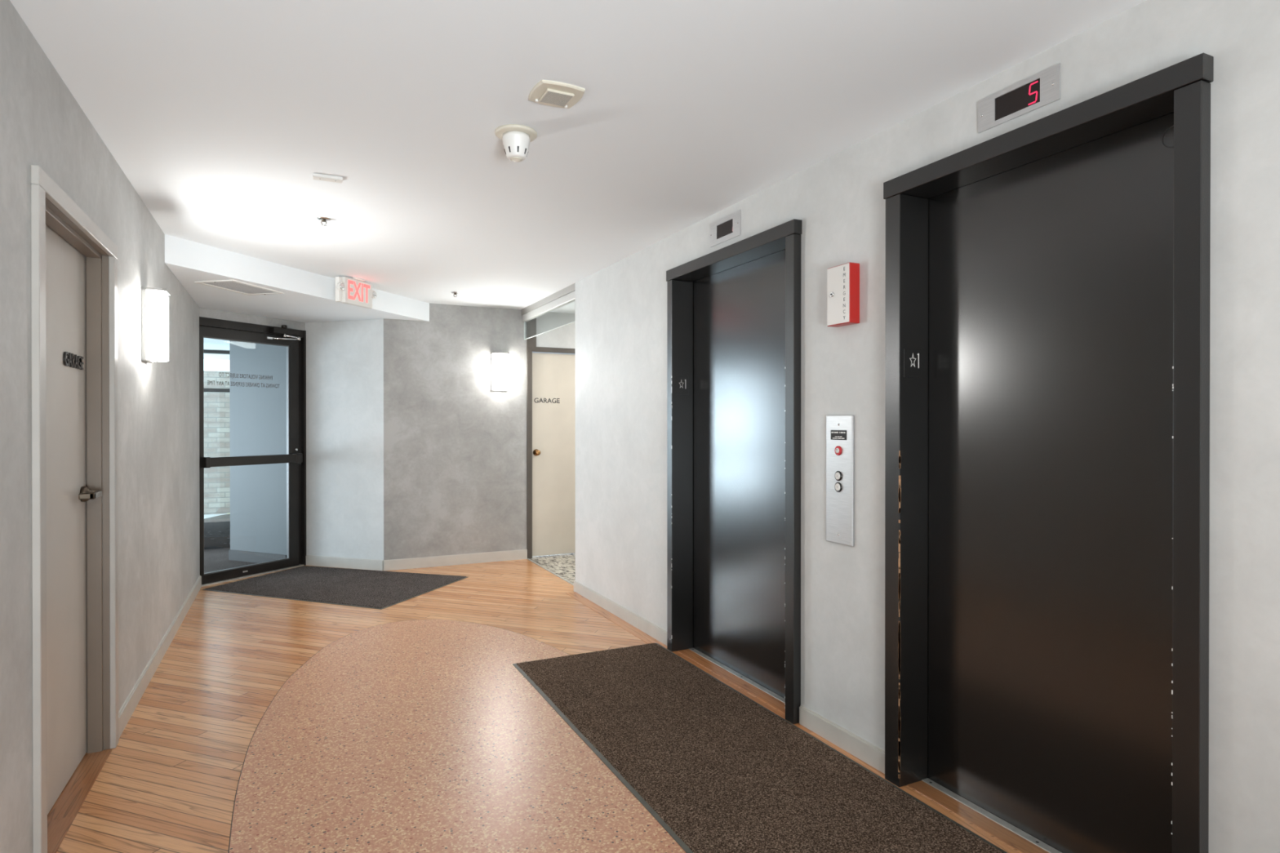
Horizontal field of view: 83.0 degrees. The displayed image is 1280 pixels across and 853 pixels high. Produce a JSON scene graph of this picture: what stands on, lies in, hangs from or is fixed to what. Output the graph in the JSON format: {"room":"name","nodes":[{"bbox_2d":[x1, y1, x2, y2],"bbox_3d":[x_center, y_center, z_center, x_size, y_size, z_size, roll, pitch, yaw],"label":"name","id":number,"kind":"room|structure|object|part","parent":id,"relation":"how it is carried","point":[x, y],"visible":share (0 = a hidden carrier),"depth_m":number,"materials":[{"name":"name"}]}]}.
{"room":"elevator lobby","nodes":[
{"label":"elevator lobby","id":0,"kind":"room"},
{"bbox_2d":[0,0,199,852],"bbox_3d":[-1.035,0.103,0.428,0.160,2.450,12.072,0,0,-26],"label":"wall","id":1,"kind":"structure","parent":0,"point":[42,124],"depth_m":2.54,"materials":[{"name":"grey paint"}]},
{"bbox_2d":[30,164,118,852],"bbox_3d":[-2.019,0.286,2.510,0.160,2.070,1.045,0,0,-26],"label":"door","id":2,"kind":"structure","parent":1,"relation":"in","point":[74,437],"depth_m":2.71,"materials":[{"name":"paint"}]},
{"bbox_3d":[-2.157,0.268,2.832,0.063,0.062,0.146,0,0,-26],"label":"lever handle","id":3,"kind":"part","parent":2,"relation":"part of","materials":[{"name":"grey metal"}]},
{"bbox_2d":[141,286,169,363],"bbox_3d":[-2.466,-0.512,3.687,0.104,0.369,0.158,0,0,-26],"label":"wall sconce","id":4,"kind":"object","parent":1,"relation":"attached to","point":[154,300],"visible":1,"depth_m":3.62,"materials":[{"name":"white glass"}]},
{"bbox_2d":[118,575,201,739],"bbox_3d":[-2.887,1.268,4.459,0.013,0.092,3.210,0,0,-26],"label":"baseboard","id":5,"kind":"structure","parent":1,"relation":"attached to","point":[130,704],"depth_m":3.84,"materials":[{"name":"paint"}]},
{"bbox_2d":[203,337,229,359],"bbox_3d":[-4.857,-0.949,7.049,4.200,0.094,5.872,0,0,-26],"label":"sky","id":6,"kind":"structure","parent":0,"point":[209,344],"depth_m":8.28,"materials":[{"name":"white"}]},
{"bbox_2d":[199,307,305,330],"bbox_3d":[-3.460,-1.021,6.321,0.120,0.244,1.142,0,0,27],"label":"wall","id":7,"kind":"structure","parent":0,"point":[206,313],"depth_m":6.30,"materials":[{"name":"grey paint"}]},
{"bbox_2d":[199,316,306,586],"bbox_3d":[-3.417,0.194,6.306,0.204,2.226,1.136,0,0,27],"label":"door","id":8,"kind":"structure","parent":7,"relation":"in","point":[295,340],"depth_m":6.58,"materials":[{"name":"black metal"}]},
{"bbox_3d":[-3.232,-0.809,6.549,0.043,0.060,0.312,0,0,37],"label":"closer arm","id":9,"kind":"part","parent":8,"relation":"part of","materials":[{"name":"silver metal"}]},
{"bbox_2d":[229,340,286,555],"bbox_3d":[-3.602,0.174,7.033,0.770,2.260,0.249,0,0,22],"label":"wall","id":10,"kind":"structure","parent":0,"point":[258,415],"depth_m":6.92,"materials":[{"name":"paint"}]},
{"bbox_2d":[228,549,286,563],"bbox_3d":[-3.663,1.254,6.921,0.756,0.100,0.012,0,0,23],"label":"baseboard","id":11,"kind":"structure","parent":10,"relation":"attached to","point":[233,555],"depth_m":6.94,"materials":[{"name":"grey"}]},
{"bbox_2d":[164,234,429,322],"bbox_3d":[-2.987,-1.062,5.701,1.286,0.179,2.591,0,0,19],"label":"ceiling","id":12,"kind":"structure","parent":0,"point":[308,296],"depth_m":5.36,"materials":[{"name":"white paint"}]},
{"bbox_2d":[194,279,284,295],"bbox_3d":[-2.777,-0.964,5.035,0.300,0.010,0.490,0,0,12],"label":"ceiling vent","id":13,"kind":"object","parent":12,"relation":"in","point":[231,285],"visible":1,"depth_m":5.01,"materials":[{"name":"white plastic"}]},
{"bbox_2d":[305,318,383,559],"bbox_3d":[-2.705,0.080,6.749,0.883,2.450,0.154,0,0,17],"label":"wall","id":14,"kind":"structure","parent":0,"point":[344,359],"depth_m":6.67,"materials":[{"name":"grey paint"}]},
{"bbox_2d":[306,555,383,570],"bbox_3d":[-2.732,1.258,6.675,0.849,0.095,0.013,0,0,17],"label":"baseboard","id":15,"kind":"structure","parent":14,"relation":"attached to","point":[311,560],"depth_m":6.66,"materials":[{"name":"paint"}]},
{"bbox_2d":[383,302,575,559],"bbox_3d":[-0.534,0.077,7.490,4.038,2.450,0.150,0,0,-26],"label":"wall","id":16,"kind":"structure","parent":0,"point":[455,446],"depth_m":6.83,"materials":[{"name":"grey paint"}]},
{"bbox_2d":[383,549,527,571],"bbox_3d":[-1.714,1.257,6.833,1.338,0.095,0.013,0,0,-26],"label":"baseboard","id":17,"kind":"structure","parent":16,"relation":"attached to","point":[489,557],"depth_m":6.81,"materials":[{"name":"paint"}]},
{"bbox_2d":[490,351,509,391],"bbox_3d":[-1.343,-0.528,6.956,0.158,0.369,0.104,0,0,-26],"label":"wall sconce","id":18,"kind":"object","parent":16,"relation":"attached to","point":[500,361],"visible":1,"depth_m":6.92,"materials":[{"name":"white glass"}]},
{"bbox_2d":[526,317,575,558],"bbox_3d":[-0.654,0.078,7.391,1.060,2.450,0.165,0,0,-26],"label":"door","id":19,"kind":"structure","parent":16,"relation":"in","point":[550,371],"depth_m":7.25,"materials":[{"name":"beige wood"}]},
{"bbox_3d":[-1.018,0.259,7.163,0.066,0.066,0.070,0,0,-26],"label":"knob","id":20,"kind":"part","parent":19,"relation":"part of","materials":[{"name":"gold metal"}]},
{"bbox_2d":[56,547,1021,852],"bbox_3d":[-0.005,1.372,2.082,7.800,0.101,14.144,0,0,-26],"label":"floor","id":21,"kind":"structure","parent":0,"point":[420,735],"depth_m":3.07,"materials":[{"name":"wood"}]},
{"bbox_2d":[47,749,111,852],"bbox_3d":[-2.000,1.324,2.514,0.105,0.013,0.910,0,0,-26],"label":"board","id":22,"kind":"object","parent":21,"relation":"on","point":[68,803],"visible":0.67,"depth_m":2.57,"materials":[{"name":"brown wood"}]},
{"bbox_2d":[202,565,467,609],"bbox_3d":[-2.477,1.303,6.026,1.765,0.010,1.155,0,0,20],"label":"floor mat","id":23,"kind":"object","parent":21,"relation":"on","point":[366,588],"visible":1,"depth_m":5.90,"materials":[{"name":"carpet textile"},{"name":"rubber"}]},
{"bbox_2d":[227,619,570,852],"bbox_3d":[-0.592,1.324,2.815,1.740,0.011,4.586,0,0,-26],"label":"joint","id":24,"kind":"object","parent":21,"relation":"on","point":[416,620],"visible":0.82,"depth_m":2.97,"materials":[{"name":"black"}]},
{"bbox_2d":[526,558,573,585],"bbox_3d":[-0.788,1.304,6.467,0.020,0.004,1.480,0,0,-26],"label":"floor strip","id":25,"kind":"object","parent":21,"relation":"on","point":[540,566],"visible":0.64,"depth_m":6.45,"materials":[{"name":"metal"}]},
{"bbox_2d":[512,642,1007,852],"bbox_3d":[0.676,1.315,2.164,0.895,0.010,4.502,0,0,-26],"label":"floor mat","id":26,"kind":"object","parent":21,"relation":"on","point":[719,771],"visible":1,"depth_m":2.76,"materials":[{"name":"carpet textile"},{"name":"rubber"}]},
{"bbox_2d":[565,591,1018,852],"bbox_3d":[0.556,1.321,3.418,0.085,0.012,5.060,0,0,-26],"label":"board","id":27,"kind":"object","parent":21,"relation":"on","point":[624,624],"visible":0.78,"depth_m":3.29,"materials":[{"name":"brown wood"}]},
{"bbox_2d":[9,0,1146,313],"bbox_3d":[1.197,-1.187,1.941,5.750,0.120,12.860,0,0,-26],"label":"ceiling","id":28,"kind":"structure","parent":0,"point":[220,116],"depth_m":2.53,"materials":[{"name":"white paint"}]},
{"bbox_2d":[316,216,331,226],"bbox_3d":[-1.724,-1.115,3.944,0.072,0.038,0.072,0,0,-26],"label":"sprinkler head","id":29,"kind":"object","parent":28,"relation":"attached to","point":[322,219],"visible":1,"depth_m":3.94},
{"bbox_2d":[312,173,342,182],"bbox_3d":[-1.415,-1.124,3.277,0.124,0.016,0.050,0,0,-26],"label":"cover plate","id":30,"kind":"object","parent":28,"relation":"attached to","point":[315,176],"visible":1,"depth_m":3.27,"materials":[{"name":"white plastic"}]},
{"bbox_2d":[335,276,377,308],"bbox_3d":[-2.188,-1.037,5.586,0.080,0.207,0.420,0,0,19],"label":"exit sign","id":31,"kind":"object","parent":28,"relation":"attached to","point":[355,291],"visible":1,"depth_m":5.53,"materials":[{"name":"white plastic"}]},
{"bbox_2d":[451,291,459,297],"bbox_3d":[-1.575,-1.124,6.166,0.072,0.038,0.072,0,0,-26],"label":"sprinkler head","id":32,"kind":"object","parent":28,"relation":"attached to","point":[453,292],"visible":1,"depth_m":6.16},
{"bbox_2d":[494,124,537,161],"bbox_3d":[-0.476,-1.077,2.782,0.160,0.106,0.160,0,0,-26],"label":"smoke detector","id":33,"kind":"object","parent":28,"relation":"attached to","point":[516,138],"visible":1,"depth_m":2.74,"materials":[{"name":"beige plastic"}]},
{"bbox_2d":[520,283,574,339],"bbox_3d":[-0.810,-0.995,6.430,0.066,0.296,1.488,0,0,-26],"label":"window","id":34,"kind":"structure","parent":28,"relation":"hanging from","point":[566,295],"depth_m":6.36,"materials":[{"name":"grey paint"}]},
{"bbox_3d":[-0.810,-1.057,6.430,0.046,0.063,1.488,0,0,-26],"label":"clamp rail","id":35,"kind":"part","parent":34,"relation":"part of","materials":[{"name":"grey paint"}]},
{"bbox_2d":[528,79,585,108],"bbox_3d":[-0.283,-1.119,2.453,0.170,0.019,0.170,0,0,-26],"label":"ceiling speaker","id":36,"kind":"object","parent":28,"relation":"attached to","point":[547,92],"visible":1,"depth_m":2.43,"materials":[{"name":"beige plastic"}]},
{"bbox_2d":[540,91,573,106],"bbox_3d":[-0.283,-1.110,2.453,0.086,0.001,0.084,0,0,-26],"label":"grille","id":37,"kind":"object","parent":36,"relation":"attached to","point":[557,98],"depth_m":2.44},
{"bbox_2d":[574,0,1279,852],"bbox_3d":[1.892,0.101,1.027,0.220,2.450,10.600,0,0,-26],"label":"wall","id":38,"kind":"structure","parent":0,"point":[620,308],"depth_m":2.77,"materials":[{"name":"grey paint"}]},
{"bbox_2d":[573,580,666,645],"bbox_3d":[-0.166,1.270,5.016,0.013,0.083,1.633,0,0,-26],"label":"baseboard","id":39,"kind":"structure","parent":38,"relation":"attached to","point":[657,633],"depth_m":4.89,"materials":[{"name":"paint"}]},
{"bbox_2d":[710,209,741,247],"bbox_3d":[0.440,-1.027,3.762,0.007,0.127,0.290,0,0,-26],"label":"indicator","id":40,"kind":"object","parent":38,"relation":"attached to","point":[725,228],"visible":1,"depth_m":3.75,"materials":[{"name":"metal"}]},
{"bbox_2d":[666,218,801,724],"bbox_3d":[0.496,0.190,3.765,0.178,2.272,1.204,0,0,-26],"label":"elevator door","id":41,"kind":"structure","parent":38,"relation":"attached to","point":[734,310],"depth_m":3.83,"materials":[{"name":"black metal"}]},
{"bbox_3d":[0.244,-0.238,4.236,0.092,0.104,0.002,0,0,-26],"label":"floor plate","id":42,"kind":"part","parent":41,"relation":"part of","materials":[{"name":"black metal"}]},
{"bbox_3d":[0.481,-0.885,3.755,0.146,0.062,1.204,0,0,-26],"label":"header trim","id":43,"kind":"part","parent":41,"relation":"part of","materials":[{"name":"black metal"}]},
{"bbox_3d":[0.533,1.315,3.788,0.032,0.010,1.071,0,0,-26],"label":"door sill","id":44,"kind":"part","parent":41,"relation":"part of","materials":[{"name":"metal"}]},
{"bbox_3d":[0.562,0.184,3.798,0.030,2.260,1.151,0,0,-26],"label":"door panel","id":45,"kind":"part","parent":41,"relation":"part of","materials":[{"name":"black metal"}]},
{"bbox_2d":[826,415,853,546],"bbox_3d":[0.817,0.218,2.972,0.021,0.528,0.158,0,0,-26],"label":"panel","id":46,"kind":"object","parent":38,"relation":"attached to","point":[839,428],"visible":1,"depth_m":2.96,"materials":[{"name":"metal"}]},
{"bbox_2d":[834,445,841,455],"bbox_3d":[0.813,0.099,2.970,0.008,0.039,0.039,0,0,-26],"label":"switch","id":47,"kind":"object","parent":46,"relation":"attached to","point":[837,449],"depth_m":2.96,"materials":[{"name":"red plastic"}]},
{"bbox_2d":[799,705,884,773],"bbox_3d":[0.828,1.278,2.963,0.013,0.083,0.538,0,0,-26],"label":"baseboard","id":48,"kind":"structure","parent":38,"relation":"attached to","point":[858,747],"depth_m":2.94,"materials":[{"name":"paint"}]},
{"bbox_2d":[826,262,859,327],"bbox_3d":[0.818,-0.530,2.922,0.061,0.238,0.134,0,0,-26],"label":"box","id":49,"kind":"object","parent":38,"relation":"attached to","point":[842,280],"visible":1,"depth_m":2.88,"materials":[{"name":"red metal"}]},
{"bbox_2d":[977,62,1060,133],"bbox_3d":[1.172,-1.015,2.250,0.007,0.104,0.279,0,0,-26],"label":"indicator","id":50,"kind":"object","parent":38,"relation":"attached to","point":[1039,90],"visible":1,"depth_m":2.24,"materials":[{"name":"metal"}]},
{"bbox_2d":[883,52,1213,852],"bbox_3d":[1.218,0.196,2.272,0.178,2.272,1.054,0,0,-26],"label":"elevator door","id":51,"kind":"structure","parent":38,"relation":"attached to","point":[1047,361],"depth_m":2.23,"materials":[{"name":"black metal"}]},
{"bbox_3d":[1.005,-0.232,2.663,0.092,0.104,0.002,0,0,-26],"label":"floor plate","id":52,"kind":"part","parent":51,"relation":"part of","materials":[{"name":"black metal"}]},
{"bbox_3d":[1.259,1.320,2.289,0.032,0.010,0.906,0,0,-26],"label":"door sill","id":53,"kind":"part","parent":51,"relation":"part of","materials":[{"name":"metal"}]},
{"bbox_3d":[1.204,-0.879,2.261,0.146,0.062,1.054,0,0,-26],"label":"header trim","id":54,"kind":"part","parent":51,"relation":"part of","materials":[{"name":"black metal"}]},
{"bbox_3d":[1.288,0.190,2.299,0.030,2.260,0.986,0,0,-26],"label":"door panel","id":55,"kind":"part","parent":51,"relation":"part of","materials":[{"name":"black metal"}]},
{"label":"outside","id":56,"kind":"structure","parent":0,"visible":0},
{"bbox_2d":[204,513,227,518],"bbox_3d":[-6.374,1.368,8.586,14.000,0.100,11.000,0,0,-26],"label":"ground","id":57,"kind":"structure","parent":56,"point":[206,516],"depth_m":10.66,"materials":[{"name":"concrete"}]},
{"bbox_2d":[204,370,230,514],"bbox_3d":[-5.555,0.238,11.310,3.350,2.140,0.200,0,0,-26],"label":"wall","id":58,"kind":"structure","parent":57,"relation":"on","point":[216,404],"depth_m":10.82,"materials":[{"name":"brick"}]},
{"bbox_2d":[204,513,230,549],"bbox_3d":[-4.614,1.157,8.152,0.870,0.285,0.912,0,0,-26],"label":"plinth","id":59,"kind":"object","parent":57,"relation":"on","point":[217,528],"visible":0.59,"depth_m":7.72,"materials":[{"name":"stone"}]},
{"bbox_3d":[-4.434,1.191,7.779,0.870,0.220,0.060,0,0,-26],"label":"panel","id":60,"kind":"part","parent":59,"relation":"part of","materials":[{"name":"stone"}]},
{"bbox_2d":[204,349,230,392],"bbox_3d":[-4.708,0.202,7.721,1.150,2.200,0.060,0,0,-26],"label":"railing","id":61,"kind":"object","parent":57,"relation":"on","point":[206,351],"depth_m":7.77,"materials":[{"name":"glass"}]}
]}

